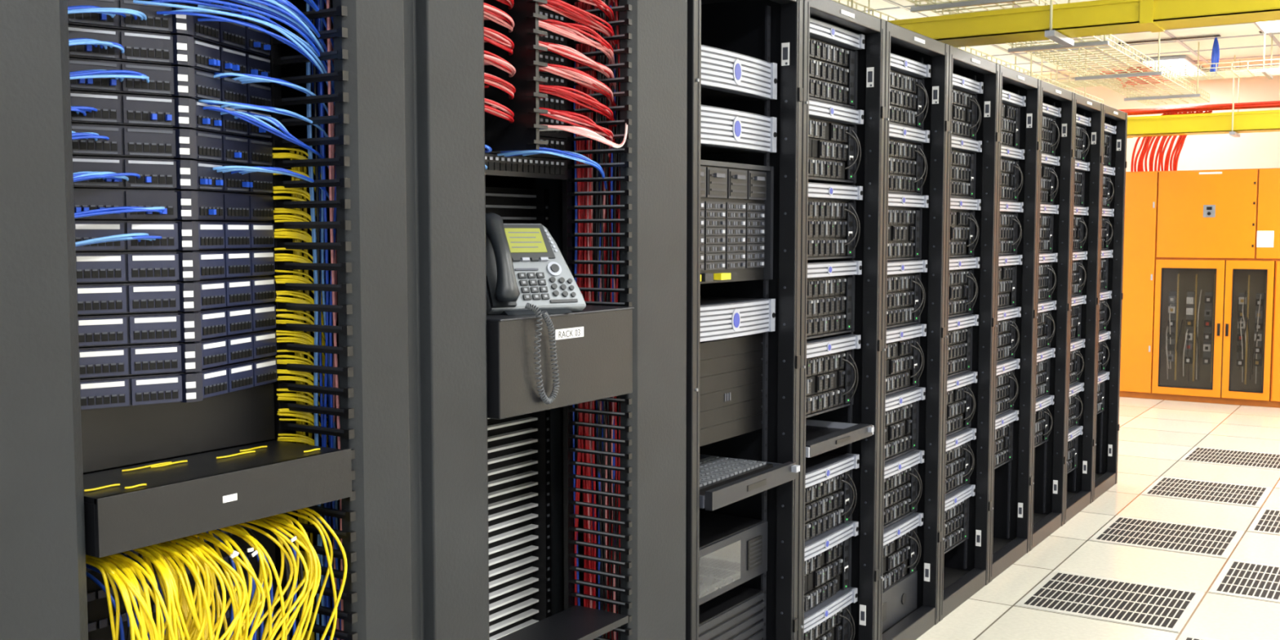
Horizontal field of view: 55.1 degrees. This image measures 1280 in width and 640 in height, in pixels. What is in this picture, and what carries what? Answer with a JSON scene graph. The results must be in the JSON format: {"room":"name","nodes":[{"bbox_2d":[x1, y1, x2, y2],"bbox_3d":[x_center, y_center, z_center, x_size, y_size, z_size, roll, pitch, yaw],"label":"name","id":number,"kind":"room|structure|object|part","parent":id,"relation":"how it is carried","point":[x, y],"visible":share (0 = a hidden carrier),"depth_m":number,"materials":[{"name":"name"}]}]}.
{"room":"server room","nodes":[
{"label":"server room","id":0,"kind":"room"},
{"bbox_2d":[834,0,1279,85],"bbox_3d":[1.635,-1.784,4.605,8.500,0.100,14.700,3,5,33],"label":"ceiling","id":1,"kind":"structure","parent":0,"point":[1242,29],"depth_m":9.25,"materials":[{"name":"paint"}]},
{"bbox_2d":[832,0,1103,103],"bbox_3d":[1.251,-1.670,6.597,0.580,0.398,8.606,3,5,33],"label":"basket tray","id":2,"kind":"object","parent":1,"relation":"attached to","point":[848,1],"visible":0.09,"depth_m":7.72,"materials":[{"name":"metal"}]},
{"bbox_2d":[906,0,1209,105],"bbox_3d":[1.943,-1.638,6.149,0.530,0.398,8.606,3,5,33],"label":"basket tray","id":3,"kind":"object","parent":1,"relation":"attached to","point":[945,6],"visible":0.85,"depth_m":7.47,"materials":[{"name":"metal"}]},
{"bbox_2d":[1099,66,1171,88],"bbox_3d":[3.411,-1.666,8.418,0.352,0.055,0.814,3,5,33],"label":"basket tray","id":4,"kind":"object","parent":3,"relation":"on","point":[1150,66],"visible":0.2,"depth_m":8.38,"materials":[{"name":"beige metal"}]},
{"bbox_2d":[862,0,1279,86],"bbox_3d":[1.638,-1.731,4.614,8.500,0.006,14.712,3,5,33],"label":"grid","id":5,"kind":"object","parent":1,"relation":"hanging from","point":[906,8],"depth_m":9.29,"materials":[{"name":"beige metal"}]},
{"bbox_2d":[888,0,1279,47],"bbox_3d":[2.059,-1.475,5.098,7.700,0.573,0.330,3,5,33],"label":"overhead beam","id":6,"kind":"structure","parent":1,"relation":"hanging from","point":[1058,23],"depth_m":5.13,"materials":[{"name":"metal"}]},
{"bbox_2d":[1032,31,1279,88],"bbox_3d":[4.486,-1.859,8.541,7.006,0.298,0.480,3,5,33],"label":"basket tray","id":7,"kind":"object","parent":1,"relation":"attached to","point":[1268,73],"visible":0.21,"depth_m":8.78,"materials":[{"name":"metal"}]},
{"bbox_2d":[1049,55,1279,138],"bbox_3d":[5.028,-1.777,9.659,7.700,0.623,0.330,3,5,33],"label":"overhead beam","id":8,"kind":"structure","parent":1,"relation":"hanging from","point":[1233,123],"depth_m":9.86,"materials":[{"name":"metal"}]},
{"bbox_2d":[1139,55,1208,76],"bbox_3d":[4.506,-2.121,10.303,0.340,0.028,1.240,3,5,33],"label":"ceiling lamp","id":9,"kind":"object","parent":1,"relation":"attached to","point":[1180,60],"depth_m":9.98,"materials":[{"name":"white plastic"}]},
{"bbox_2d":[1115,31,1275,44],"bbox_3d":[3.594,-1.943,7.665,1.650,0.005,2.372,3,5,33],"label":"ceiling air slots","id":10,"kind":"object","parent":1,"relation":"attached to","point":[1218,35],"depth_m":8.86,"materials":[{"name":"metal"}]},
{"bbox_2d":[1209,37,1219,74],"bbox_3d":[4.129,-1.893,8.813,0.052,0.269,0.086,1,4,12],"label":"cables","id":11,"kind":"object","parent":1,"relation":"hanging from","point":[1215,49],"visible":0.8,"depth_m":8.78,"materials":[{"name":"blue plastic"}]},
{"bbox_2d":[1253,20,1279,32],"bbox_3d":[4.092,-1.944,7.835,0.340,0.028,1.240,3,5,33],"label":"ceiling lamp","id":12,"kind":"object","parent":1,"relation":"attached to","point":[1265,26],"depth_m":8.16,"materials":[{"name":"white plastic"}]},
{"bbox_2d":[915,396,1279,639],"bbox_3d":[1.635,1.109,4.813,8.500,0.100,14.700,3,5,33],"label":"floor","id":13,"kind":"structure","parent":0,"point":[1154,435],"depth_m":5.46,"materials":[{"name":"tile"}]},
{"bbox_2d":[0,0,687,639],"bbox_3d":[-0.713,0.122,2.148,0.620,2.250,2.102,3,5,33],"label":"rack","id":14,"kind":"object","parent":13,"relation":"on","point":[458,523],"visible":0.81,"depth_m":2.12,"materials":[{"name":"metal"}]},
{"bbox_2d":[67,0,277,639],"bbox_3d":[-0.696,0.117,1.833,0.107,1.506,0.449,3,5,33],"label":"panels","id":15,"kind":"object","parent":14,"relation":"attached to","point":[225,398],"visible":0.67,"depth_m":1.78,"materials":[{"name":"black metal"}]},
{"bbox_3d":[-0.733,0.492,1.889,0.013,0.749,0.433,3,5,33],"label":"blank panel","id":16,"kind":"part","parent":15,"relation":"part of","materials":[{"name":"black metal"}]},
{"bbox_2d":[85,507,347,639],"bbox_3d":[-0.642,0.565,1.827,0.205,0.512,0.453,3,5,33],"label":"cables","id":17,"kind":"object","parent":15,"relation":"attached to","point":[122,571],"visible":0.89,"depth_m":1.76,"materials":[{"name":"yellow plastic"}]},
{"bbox_2d":[272,0,343,639],"bbox_3d":[-0.525,0.054,2.047,0.148,1.400,0.071,1,4,18],"label":"cables","id":18,"kind":"object","parent":15,"relation":"attached to","point":[320,277],"visible":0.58,"depth_m":2.03,"materials":[{"name":"yellow plastic"}]},
{"bbox_2d":[67,0,335,246],"bbox_3d":[-0.652,-0.249,1.799,0.118,0.650,0.593,3,5,33],"label":"cables","id":19,"kind":"object","parent":14,"relation":"attached to","point":[290,15],"visible":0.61,"depth_m":1.82,"materials":[{"name":"blue plastic"}]},
{"bbox_2d":[83,440,351,557],"bbox_3d":[-0.653,0.255,1.827,0.167,0.078,0.445,3,5,33],"label":"shelf box","id":20,"kind":"object","parent":14,"relation":"attached to","point":[204,493],"visible":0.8,"depth_m":1.76,"materials":[{"name":"grey metal"}]},
{"bbox_2d":[84,445,319,491],"bbox_3d":[-0.654,0.215,1.810,0.116,0.003,0.392,3,5,33],"label":"loose cable offcuts","id":21,"kind":"object","parent":20,"relation":"on","point":[165,464],"visible":1,"depth_m":1.81,"materials":[{"name":"yellow plastic"}]},
{"bbox_2d":[484,0,567,179],"bbox_3d":[-0.225,-0.637,2.444,0.158,0.692,0.440,3,5,33],"label":"panel","id":22,"kind":"object","parent":14,"relation":"attached to","point":[524,133],"visible":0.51,"depth_m":2.41,"materials":[{"name":"black plastic"}]},
{"bbox_2d":[484,0,627,218],"bbox_3d":[-0.203,-0.467,2.461,0.150,0.531,0.594,3,5,33],"label":"cables","id":23,"kind":"object","parent":14,"relation":"attached to","point":[578,15],"visible":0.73,"depth_m":2.48,"materials":[{"name":"red plastic"}]},
{"bbox_2d":[486,305,634,419],"bbox_3d":[-0.249,0.073,2.514,0.276,0.186,0.448,3,5,33],"label":"shelf box","id":24,"kind":"object","parent":14,"relation":"attached to","point":[597,365],"visible":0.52,"depth_m":2.41,"materials":[{"name":"grey metal"}]},
{"bbox_2d":[485,212,586,404],"bbox_3d":[-0.231,-0.027,2.425,0.199,0.370,0.217,3,5,33],"label":"desk phone","id":25,"kind":"object","parent":24,"relation":"on","point":[527,273],"visible":0.99,"depth_m":2.41,"materials":[{"name":"grey plastic"},{"name":"black plastic"}]},
{"bbox_3d":[-0.185,0.064,2.347,0.029,0.198,0.089,3,5,33],"label":"coiled cord","id":26,"kind":"part","parent":25,"relation":"part of","materials":[{"name":"grey plastic"}]},
{"bbox_2d":[555,326,583,339],"bbox_3d":[-0.139,0.026,2.432,0.001,0.020,0.094,3,5,33],"label":"label","id":27,"kind":"object","parent":24,"relation":"attached to","point":[560,334],"visible":1,"depth_m":2.43,"materials":[{"name":"white paper"}]},
{"bbox_2d":[496,604,628,639],"bbox_3d":[-0.206,0.662,2.528,0.140,0.017,0.447,3,5,33],"label":"shelf","id":28,"kind":"object","parent":14,"relation":"attached to","point":[576,622],"visible":1,"depth_m":2.61,"materials":[{"name":"grey metal"}]},
{"bbox_2d":[573,0,620,639],"bbox_3d":[-0.079,0.055,2.727,0.150,1.601,0.054,2,5,30],"label":"cables","id":29,"kind":"object","parent":14,"relation":"attached to","point":[584,268],"visible":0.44,"depth_m":2.72,"materials":[{"name":"red plastic"}]},
{"bbox_2d":[685,0,803,639],"bbox_3d":[-0.116,0.134,3.369,0.956,2.050,0.579,3,5,33],"label":"tall cabinet","id":30,"kind":"object","parent":13,"relation":"on","point":[771,31],"depth_m":3.32,"materials":[{"name":"grey metal"}]},
{"bbox_3d":[0.206,0.182,3.163,0.008,0.260,0.472,3,5,33],"label":"blanking panels","id":31,"kind":"part","parent":30,"relation":"part of","materials":[{"name":"grey metal"}]},
{"bbox_2d":[698,586,764,639],"bbox_3d":[-0.065,0.860,3.388,0.677,0.220,0.470,3,5,33],"label":"server","id":32,"kind":"object","parent":30,"relation":"in","point":[737,613],"visible":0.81,"depth_m":3.28,"materials":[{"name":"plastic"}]},
{"bbox_2d":[698,511,767,605],"bbox_3d":[-0.061,0.626,3.369,0.685,0.144,0.480,3,5,33],"label":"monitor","id":33,"kind":"object","parent":30,"relation":"in","point":[733,549],"visible":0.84,"depth_m":3.24,"materials":[{"name":"metal"}]},
{"bbox_2d":[700,160,773,284],"bbox_3d":[-0.058,-0.261,3.303,0.694,0.304,0.480,3,5,33],"label":"chassis","id":34,"kind":"object","parent":30,"relation":"in","point":[736,199],"visible":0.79,"depth_m":3.16,"materials":[{"name":"grey metal"}]},
{"bbox_2d":[700,296,775,342],"bbox_3d":[-0.051,-0.013,3.317,0.710,0.088,0.472,3,5,33],"label":"server","id":35,"kind":"object","parent":30,"relation":"in","point":[721,317],"visible":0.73,"depth_m":3.14,"materials":[{"name":"silver metal"}]},
{"bbox_2d":[700,104,777,155],"bbox_3d":[-0.051,-0.496,3.282,0.710,0.093,0.472,3,5,33],"label":"server","id":36,"kind":"object","parent":30,"relation":"in","point":[723,131],"visible":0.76,"depth_m":3.11,"materials":[{"name":"silver metal"}]},
{"bbox_2d":[701,44,777,103],"bbox_3d":[-0.051,-0.638,3.272,0.710,0.095,0.472,3,5,33],"label":"server","id":37,"kind":"object","parent":30,"relation":"in","point":[726,76],"visible":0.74,"depth_m":3.11,"materials":[{"name":"silver metal"}]},
{"bbox_2d":[699,454,799,511],"bbox_3d":[0.043,0.408,3.285,0.635,0.047,0.476,3,5,33],"label":"keyboard tray","id":38,"kind":"object","parent":30,"relation":"in","point":[723,481],"visible":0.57,"depth_m":3.15,"materials":[{"name":"black plastic"}]},
{"bbox_2d":[797,0,885,639],"bbox_3d":[0.206,0.100,3.857,0.962,2.050,0.579,3,5,33],"label":"tall cabinet","id":39,"kind":"object","parent":13,"relation":"on","point":[843,46],"visible":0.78,"depth_m":3.74,"materials":[{"name":"grey metal"}]},
{"bbox_3d":[0.310,0.342,3.806,0.712,0.034,0.472,3,5,33],"label":"drawer","id":40,"kind":"part","parent":39,"relation":"part of","materials":[{"name":"black plastic"}]},
{"bbox_2d":[876,20,949,639],"bbox_3d":[0.522,0.064,4.348,0.956,2.050,0.579,3,5,33],"label":"tall cabinet","id":41,"kind":"object","parent":13,"relation":"on","point":[916,122],"visible":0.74,"depth_m":4.25,"materials":[{"name":"grey metal"}]},
{"bbox_2d":[938,44,999,622],"bbox_3d":[0.840,0.029,4.837,0.956,2.050,0.579,3,5,33],"label":"tall cabinet","id":42,"kind":"object","parent":13,"relation":"on","point":[973,134],"visible":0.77,"depth_m":4.75,"materials":[{"name":"grey metal"}]},
{"bbox_2d":[988,64,1040,582],"bbox_3d":[1.159,-0.006,5.327,0.956,2.050,0.579,3,5,33],"label":"tall cabinet","id":43,"kind":"object","parent":13,"relation":"on","point":[1019,104],"visible":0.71,"depth_m":5.26,"materials":[{"name":"grey metal"}]},
{"bbox_2d":[1029,80,1074,551],"bbox_3d":[1.478,-0.041,5.816,0.956,2.050,0.579,3,5,33],"label":"tall cabinet","id":44,"kind":"object","parent":13,"relation":"on","point":[1052,305],"visible":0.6,"depth_m":5.75,"materials":[{"name":"grey metal"}]},
{"bbox_2d":[1063,93,1102,524],"bbox_3d":[1.796,-0.076,6.306,0.956,2.050,0.579,3,5,33],"label":"tall cabinet","id":45,"kind":"object","parent":13,"relation":"on","point":[1087,159],"visible":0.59,"depth_m":6.24,"materials":[{"name":"grey metal"}]},
{"bbox_2d":[1092,103,1127,502],"bbox_3d":[2.115,-0.111,6.795,0.956,2.050,0.579,3,5,33],"label":"tall cabinet","id":46,"kind":"object","parent":13,"relation":"on","point":[1114,131],"visible":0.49,"depth_m":6.74,"materials":[{"name":"grey metal"}]},
{"bbox_2d":[1014,446,1279,639],"bbox_3d":[2.842,0.990,5.751,1.154,0.004,4.652,3,5,33],"label":"floor vent","id":47,"kind":"object","parent":13,"relation":"on","point":[1151,606],"depth_m":5.09,"materials":[{"name":"white metal"}]},
{"bbox_2d":[1120,168,1279,408],"bbox_3d":[4.820,-0.294,10.366,4.100,1.905,0.872,3,5,33],"label":"tall cabinet","id":48,"kind":"object","parent":13,"relation":"on","point":[1201,311],"visible":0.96,"depth_m":10.07,"materials":[{"name":"orange metal"}]},
{"bbox_2d":[1118,100,1279,171],"bbox_3d":[4.995,-1.471,9.814,3.504,0.529,0.383,3,5,33],"label":"power cables","id":49,"kind":"object","parent":48,"relation":"on","point":[1208,108],"visible":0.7,"depth_m":10.23,"materials":[{"name":"red plastic"}]},
{"bbox_2d":[1064,72,1279,172],"bbox_3d":[5.665,-0.781,10.899,8.500,2.800,0.100,3,5,33],"label":"wall","id":50,"kind":"structure","parent":0,"point":[1254,150],"depth_m":11.06,"materials":[{"name":"paint"}]}
]}

